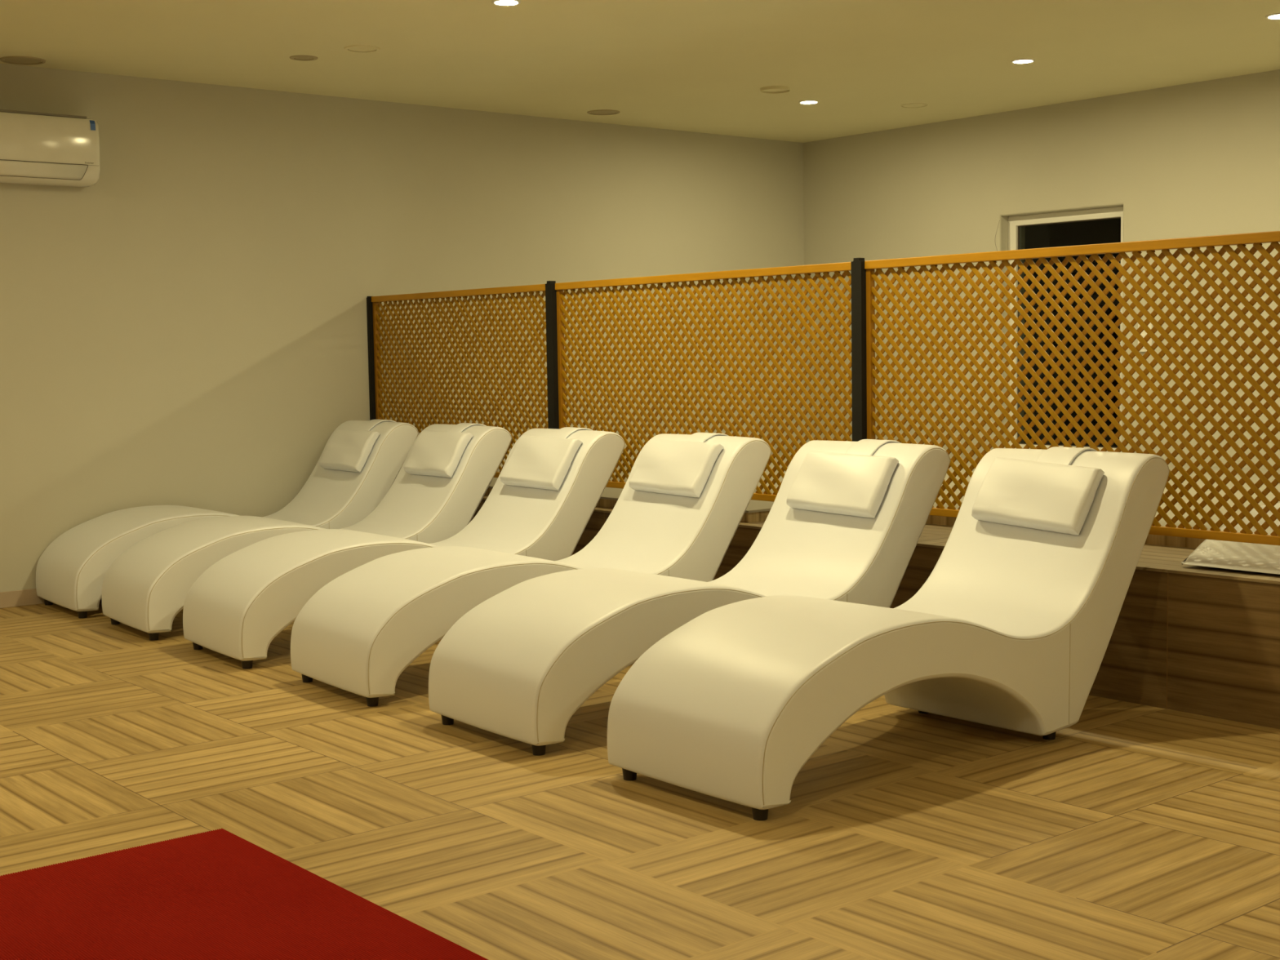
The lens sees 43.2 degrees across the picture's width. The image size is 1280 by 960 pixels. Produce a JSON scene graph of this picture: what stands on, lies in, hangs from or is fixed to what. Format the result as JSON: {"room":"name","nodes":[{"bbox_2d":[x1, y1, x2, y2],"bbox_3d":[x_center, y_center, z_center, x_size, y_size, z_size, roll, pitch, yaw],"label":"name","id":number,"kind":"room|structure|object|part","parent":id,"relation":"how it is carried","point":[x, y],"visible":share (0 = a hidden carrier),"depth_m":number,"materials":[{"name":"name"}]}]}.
{"room":"spa","nodes":[
{"label":"spa","id":0,"kind":"room"},
{"bbox_2d":[0,63,805,591],"bbox_3d":[-3.343,-0.632,7.913,12.010,2.780,0.250,-5,6,-39],"label":"wall","id":1,"kind":"structure","parent":0,"point":[186,325],"depth_m":8.84,"materials":[{"name":"grey paint"}]},
{"bbox_2d":[0,588,44,608],"bbox_3d":[-4.595,0.711,6.793,7.990,0.080,0.012,-5,6,-39],"label":"baseboard","id":2,"kind":"structure","parent":1,"relation":"attached to","point":[24,597],"depth_m":8.03,"materials":[{"name":"wood"}]},
{"bbox_2d":[0,109,100,186],"bbox_3d":[-3.054,-1.605,7.793,0.845,0.331,0.205,-5,6,-39],"label":"air conditioner","id":3,"kind":"object","parent":1,"relation":"attached to","point":[40,148],"visible":1,"depth_m":7.83,"materials":[{"name":"white plastic"}]},
{"bbox_2d":[0,109,86,118],"bbox_3d":[-3.053,-1.763,7.753,0.755,0.010,0.132,-5,6,-39],"label":"grille","id":4,"kind":"object","parent":3,"relation":"attached to","point":[3,113],"depth_m":7.77,"materials":[{"name":"white plastic"}]},
{"bbox_2d":[0,597,1279,959],"bbox_3d":[-1.874,1.041,3.323,8.240,0.120,9.350,-5,6,-39],"label":"floor","id":5,"kind":"structure","parent":0,"point":[1137,831],"depth_m":4.22,"materials":[{"name":"brown wood"}]},
{"bbox_2d":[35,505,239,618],"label":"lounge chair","id":6,"kind":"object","parent":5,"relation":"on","point":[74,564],"depth_m":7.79,"materials":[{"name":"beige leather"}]},
{"bbox_2d":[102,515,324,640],"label":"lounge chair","id":7,"kind":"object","parent":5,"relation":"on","point":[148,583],"depth_m":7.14,"materials":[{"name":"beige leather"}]},
{"bbox_2d":[0,828,488,959],"bbox_3d":[-0.955,1.045,2.272,2.222,0.007,3.062,-5,6,-39],"label":"carpet","id":8,"kind":"object","parent":5,"relation":"on","point":[215,895],"visible":1,"depth_m":3.52,"materials":[{"name":"red carpet"}]},
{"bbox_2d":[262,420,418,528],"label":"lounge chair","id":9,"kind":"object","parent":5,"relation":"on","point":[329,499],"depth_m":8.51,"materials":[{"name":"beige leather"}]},
{"bbox_2d":[319,419,395,472],"bbox_3d":[-1.471,-0.076,8.723,0.380,0.496,0.449,-4,6,-36],"label":"pillow","id":10,"kind":"object","parent":9,"relation":"on","point":[347,450],"visible":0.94,"depth_m":8.60,"materials":[{"name":"beige leather"}]},
{"bbox_2d":[182,428,625,669],"bbox_3d":[-0.991,0.243,7.024,1.854,0.860,0.641,-4,6,-35],"label":"lounge chair","id":11,"kind":"object","parent":5,"relation":"on","point":[239,604],"visible":0.74,"depth_m":6.72,"materials":[{"name":"beige leather"}]},
{"bbox_2d":[499,426,591,490],"bbox_3d":[-0.368,0.010,7.415,0.378,0.496,0.469,-4,6,-35],"label":"pillow","id":12,"kind":"object","parent":11,"relation":"on","point":[544,463],"visible":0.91,"depth_m":7.29,"materials":[{"name":"beige leather"}]},
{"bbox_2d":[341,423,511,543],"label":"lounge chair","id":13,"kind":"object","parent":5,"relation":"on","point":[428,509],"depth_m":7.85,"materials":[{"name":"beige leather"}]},
{"bbox_2d":[404,422,486,478],"bbox_3d":[-0.917,-0.033,8.070,0.371,0.496,0.453,-4,6,-35],"label":"pillow","id":14,"kind":"object","parent":13,"relation":"on","point":[433,453],"visible":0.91,"depth_m":7.95,"materials":[{"name":"beige leather"}]},
{"bbox_2d":[290,433,771,706],"bbox_3d":[-0.387,0.289,6.311,1.854,0.860,0.641,-4,6,-36],"label":"lounge chair","id":15,"kind":"object","parent":5,"relation":"on","point":[359,632],"visible":0.73,"depth_m":5.99,"materials":[{"name":"beige leather"}]},
{"bbox_2d":[628,432,728,497],"bbox_3d":[0.226,0.054,6.728,0.365,0.496,0.461,-4,6,-36],"label":"pillow","id":16,"kind":"object","parent":15,"relation":"on","point":[684,468],"visible":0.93,"depth_m":6.61,"materials":[{"name":"beige leather"}]},
{"bbox_2d":[428,440,950,755],"bbox_3d":[0.218,0.336,5.604,1.854,0.860,0.641,-4,6,-37],"label":"lounge chair","id":17,"kind":"object","parent":5,"relation":"on","point":[518,664],"visible":0.81,"depth_m":5.25,"materials":[{"name":"beige leather"}]},
{"bbox_2d":[786,439,900,519],"bbox_3d":[0.827,0.101,6.018,0.374,0.496,0.449,-4,6,-37],"label":"pillow","id":18,"kind":"object","parent":17,"relation":"on","point":[855,482],"visible":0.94,"depth_m":5.91,"materials":[{"name":"beige leather"}]},
{"bbox_2d":[471,499,1279,728],"bbox_3d":[2.647,0.446,7.031,3.535,0.577,8.850,-5,6,-39],"label":"platform face","id":19,"kind":"object","parent":5,"relation":"on","point":[1209,646],"visible":0.12,"depth_m":5.29,"materials":[{"name":"brown wood"}]},
{"bbox_2d":[482,495,1279,584],"bbox_3d":[2.641,0.154,7.006,3.539,0.009,8.850,-5,6,-39],"label":"ledge","id":20,"kind":"object","parent":19,"relation":"on","point":[1153,557],"depth_m":5.59,"materials":[{"name":"brown wood"}]},
{"bbox_2d":[366,296,376,420],"bbox_3d":[-1.530,-0.505,9.246,0.034,1.087,0.021,-5,6,-39],"label":"post","id":21,"kind":"object","parent":20,"relation":"on","point":[369,304],"visible":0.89,"depth_m":9.22,"materials":[{"name":"black metal"}]},
{"bbox_2d":[545,280,559,428],"bbox_3d":[-0.424,-0.423,7.910,0.034,1.097,0.053,-5,6,-39],"label":"post","id":22,"kind":"object","parent":20,"relation":"on","point":[550,291],"visible":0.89,"depth_m":7.88,"materials":[{"name":"black metal"}]},
{"bbox_2d":[371,284,548,477],"bbox_3d":[-0.967,-0.517,8.594,0.040,0.976,1.698,-5,6,-39],"label":"lattice panel","id":23,"kind":"object","parent":22,"relation":"attached to","point":[377,300],"visible":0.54,"depth_m":8.54,"materials":[{"name":"brown wood"}]},
{"bbox_3d":[-0.975,-0.987,8.556,0.040,0.033,1.698,-5,6,-39],"label":"rail","id":24,"kind":"part","parent":23,"relation":"part of","materials":[{"name":"brown wood"}]},
{"bbox_3d":[-0.958,-0.044,8.632,0.028,0.028,1.698,-5,6,-39],"label":"rail","id":25,"kind":"part","parent":23,"relation":"part of","materials":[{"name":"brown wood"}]},
{"bbox_2d":[555,262,852,502],"bbox_3d":[0.236,-0.422,7.142,0.040,0.976,1.968,-5,6,-39],"label":"lattice panel","id":26,"kind":"object","parent":22,"relation":"attached to","point":[562,325],"visible":0.62,"depth_m":7.03,"materials":[{"name":"brown wood"}]},
{"bbox_3d":[0.245,0.051,7.181,0.028,0.028,1.968,-5,6,-39],"label":"rail","id":27,"kind":"part","parent":26,"relation":"part of","materials":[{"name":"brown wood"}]},
{"bbox_3d":[0.228,-0.891,7.105,0.040,0.033,1.968,-5,6,-39],"label":"rail","id":28,"kind":"part","parent":26,"relation":"part of","materials":[{"name":"brown wood"}]},
{"bbox_2d":[484,488,1205,548],"bbox_3d":[2.675,0.125,7.033,3.450,0.043,8.850,-5,6,-39],"label":"platform riser","id":29,"kind":"object","parent":20,"relation":"on","point":[1194,543],"visible":0.12,"depth_m":6.76,"materials":[{"name":"brown wood"}]},
{"bbox_2d":[488,447,1279,529],"bbox_3d":[2.672,0.099,7.029,3.454,0.010,8.850,-5,6,-39],"label":"platform","id":30,"kind":"object","parent":29,"relation":"on","point":[609,493],"visible":0.12,"depth_m":7.75,"materials":[{"name":"tile"}]},
{"bbox_2d":[851,257,866,441],"bbox_3d":[0.865,-0.321,6.355,0.034,1.097,0.053,-5,6,-39],"label":"post","id":31,"kind":"object","parent":20,"relation":"on","point":[859,379],"visible":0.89,"depth_m":6.33,"materials":[{"name":"black metal"}]},
{"bbox_2d":[864,231,1279,545],"bbox_3d":[1.524,-0.320,5.588,0.040,0.976,1.966,-5,6,-39],"label":"lattice panel","id":32,"kind":"object","parent":31,"relation":"attached to","point":[1199,531],"visible":0.74,"depth_m":5.51,"materials":[{"name":"brown wood"}]},
{"bbox_3d":[1.516,-0.790,5.551,0.040,0.033,1.966,-5,6,-39],"label":"rail","id":33,"kind":"part","parent":32,"relation":"part of","materials":[{"name":"brown wood"}]},
{"bbox_3d":[1.533,0.153,5.627,0.028,0.028,1.966,-5,6,-39],"label":"rail","id":34,"kind":"part","parent":32,"relation":"part of","materials":[{"name":"brown wood"}]},
{"bbox_2d":[1181,502,1279,574],"bbox_3d":[2.666,0.007,5.688,1.758,0.491,0.604,-5,6,-39],"label":"towel","id":35,"kind":"object","parent":20,"relation":"on","point":[1249,557],"visible":0.69,"depth_m":5.31,"materials":[{"name":"white fabric"}]},
{"bbox_2d":[607,448,1169,820],"bbox_3d":[0.809,0.381,4.910,1.854,0.860,0.641,-5,6,-39],"label":"lounge chair","id":36,"kind":"object","parent":5,"relation":"on","point":[1011,627],"visible":0.98,"depth_m":4.64,"materials":[{"name":"beige leather"}]},
{"bbox_3d":[1.012,0.384,4.665,1.827,0.807,0.002,-5,6,-39],"label":"panel","id":37,"kind":"part","parent":36,"relation":"part of","materials":[{"name":"beige leather"}]},
{"bbox_2d":[971,446,1104,536],"bbox_3d":[1.382,0.143,5.374,0.370,0.496,0.435,-5,6,-39],"label":"pillow","id":38,"kind":"object","parent":36,"relation":"on","point":[1048,493],"visible":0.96,"depth_m":5.27,"materials":[{"name":"beige leather"}]},
{"bbox_2d":[0,0,1279,142],"bbox_3d":[-0.467,-1.888,4.297,12.010,0.200,9.350,-5,6,-39],"label":"ceiling","id":39,"kind":"structure","parent":0,"point":[702,66],"depth_m":7.79,"materials":[{"name":"paint"}]},
{"bbox_2d":[0,56,45,65],"bbox_3d":[-2.970,-2.019,7.773,0.210,0.006,0.210,-5,6,-39],"label":"ceiling disc","id":40,"kind":"object","parent":39,"relation":"attached to","point":[25,60],"visible":1,"depth_m":7.77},
{"bbox_2d":[289,54,317,61],"bbox_3d":[-1.630,-2.046,7.831,0.136,0.004,0.136,-5,6,-39],"label":"ceiling disc","id":41,"kind":"object","parent":39,"relation":"attached to","point":[302,57],"visible":1,"depth_m":7.82,"materials":[{"name":"white plastic"}]},
{"bbox_2d":[343,44,380,53],"bbox_3d":[-1.311,-2.033,7.620,0.170,0.006,0.170,-5,6,-39],"label":"ceiling disc","id":42,"kind":"object","parent":39,"relation":"attached to","point":[354,48],"visible":1,"depth_m":7.61,"materials":[{"name":"paint"}]},
{"bbox_2d":[491,0,520,5],"bbox_3d":[-0.551,-1.970,6.658,0.120,0.006,0.120,-5,6,-39],"label":"recessed light","id":43,"kind":"object","parent":39,"relation":"in","point":[500,2],"visible":1,"depth_m":6.66,"materials":[{"name":"white plastic"}]},
{"bbox_2d":[586,109,619,115],"bbox_3d":[-0.220,-2.221,9.758,0.200,0.005,0.200,-5,6,-39],"label":"ceiling disc","id":44,"kind":"object","parent":39,"relation":"attached to","point":[600,112],"visible":1,"depth_m":9.75,"materials":[{"name":"white plastic"}]},
{"bbox_2d":[760,85,791,93],"bbox_3d":[0.753,-2.169,8.978,0.170,0.016,0.170,-5,6,-39],"label":"ceiling disc","id":45,"kind":"object","parent":39,"relation":"attached to","point":[772,89],"visible":1,"depth_m":8.97,"materials":[{"name":"paint"}]},
{"bbox_2d":[798,100,818,104],"bbox_3d":[0.991,-2.218,9.479,0.120,0.006,0.120,-5,6,-39],"label":"recessed light","id":46,"kind":"object","parent":39,"relation":"in","point":[804,102],"visible":1,"depth_m":9.48,"materials":[{"name":"white plastic"}]},
{"bbox_2d":[900,102,927,107],"bbox_3d":[1.644,-2.245,9.681,0.160,0.005,0.160,-5,6,-39],"label":"ceiling disc","id":47,"kind":"object","parent":39,"relation":"attached to","point":[913,104],"visible":1,"depth_m":9.68,"materials":[{"name":"paint"}]},
{"bbox_2d":[1011,58,1035,63],"bbox_3d":[1.952,-2.135,8.230,0.120,0.006,0.120,-5,6,-39],"label":"recessed light","id":48,"kind":"object","parent":39,"relation":"in","point":[1017,60],"visible":1,"depth_m":8.22,"materials":[{"name":"white plastic"}]},
{"bbox_2d":[1265,13,1279,19],"bbox_3d":[2.852,-2.067,7.197,0.120,0.006,0.120,-5,6,-39],"label":"recessed light","id":49,"kind":"object","parent":39,"relation":"in","point":[1277,15],"visible":1,"depth_m":7.20,"materials":[{"name":"white plastic"}]},
{"bbox_2d":[803,69,1279,469],"bbox_3d":[4.087,-0.771,8.145,0.250,2.780,8.850,-5,6,-39],"label":"wall","id":50,"kind":"structure","parent":0,"point":[1199,158],"depth_m":9.73,"materials":[{"name":"grey paint"}]},
{"bbox_2d":[1008,205,1123,452],"bbox_3d":[2.598,-0.888,9.855,0.130,1.492,0.879,-5,6,-39],"label":"door","id":51,"kind":"structure","parent":50,"relation":"in","point":[1097,225],"depth_m":9.87,"materials":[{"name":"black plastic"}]},
{"bbox_2d":[1137,322,1152,351],"bbox_3d":[2.921,-0.826,9.340,0.022,0.170,0.090,-5,6,-39],"label":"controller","id":52,"kind":"object","parent":50,"relation":"attached to","point":[1144,333],"visible":0.18,"depth_m":9.33,"materials":[{"name":"white plastic"}]}
]}

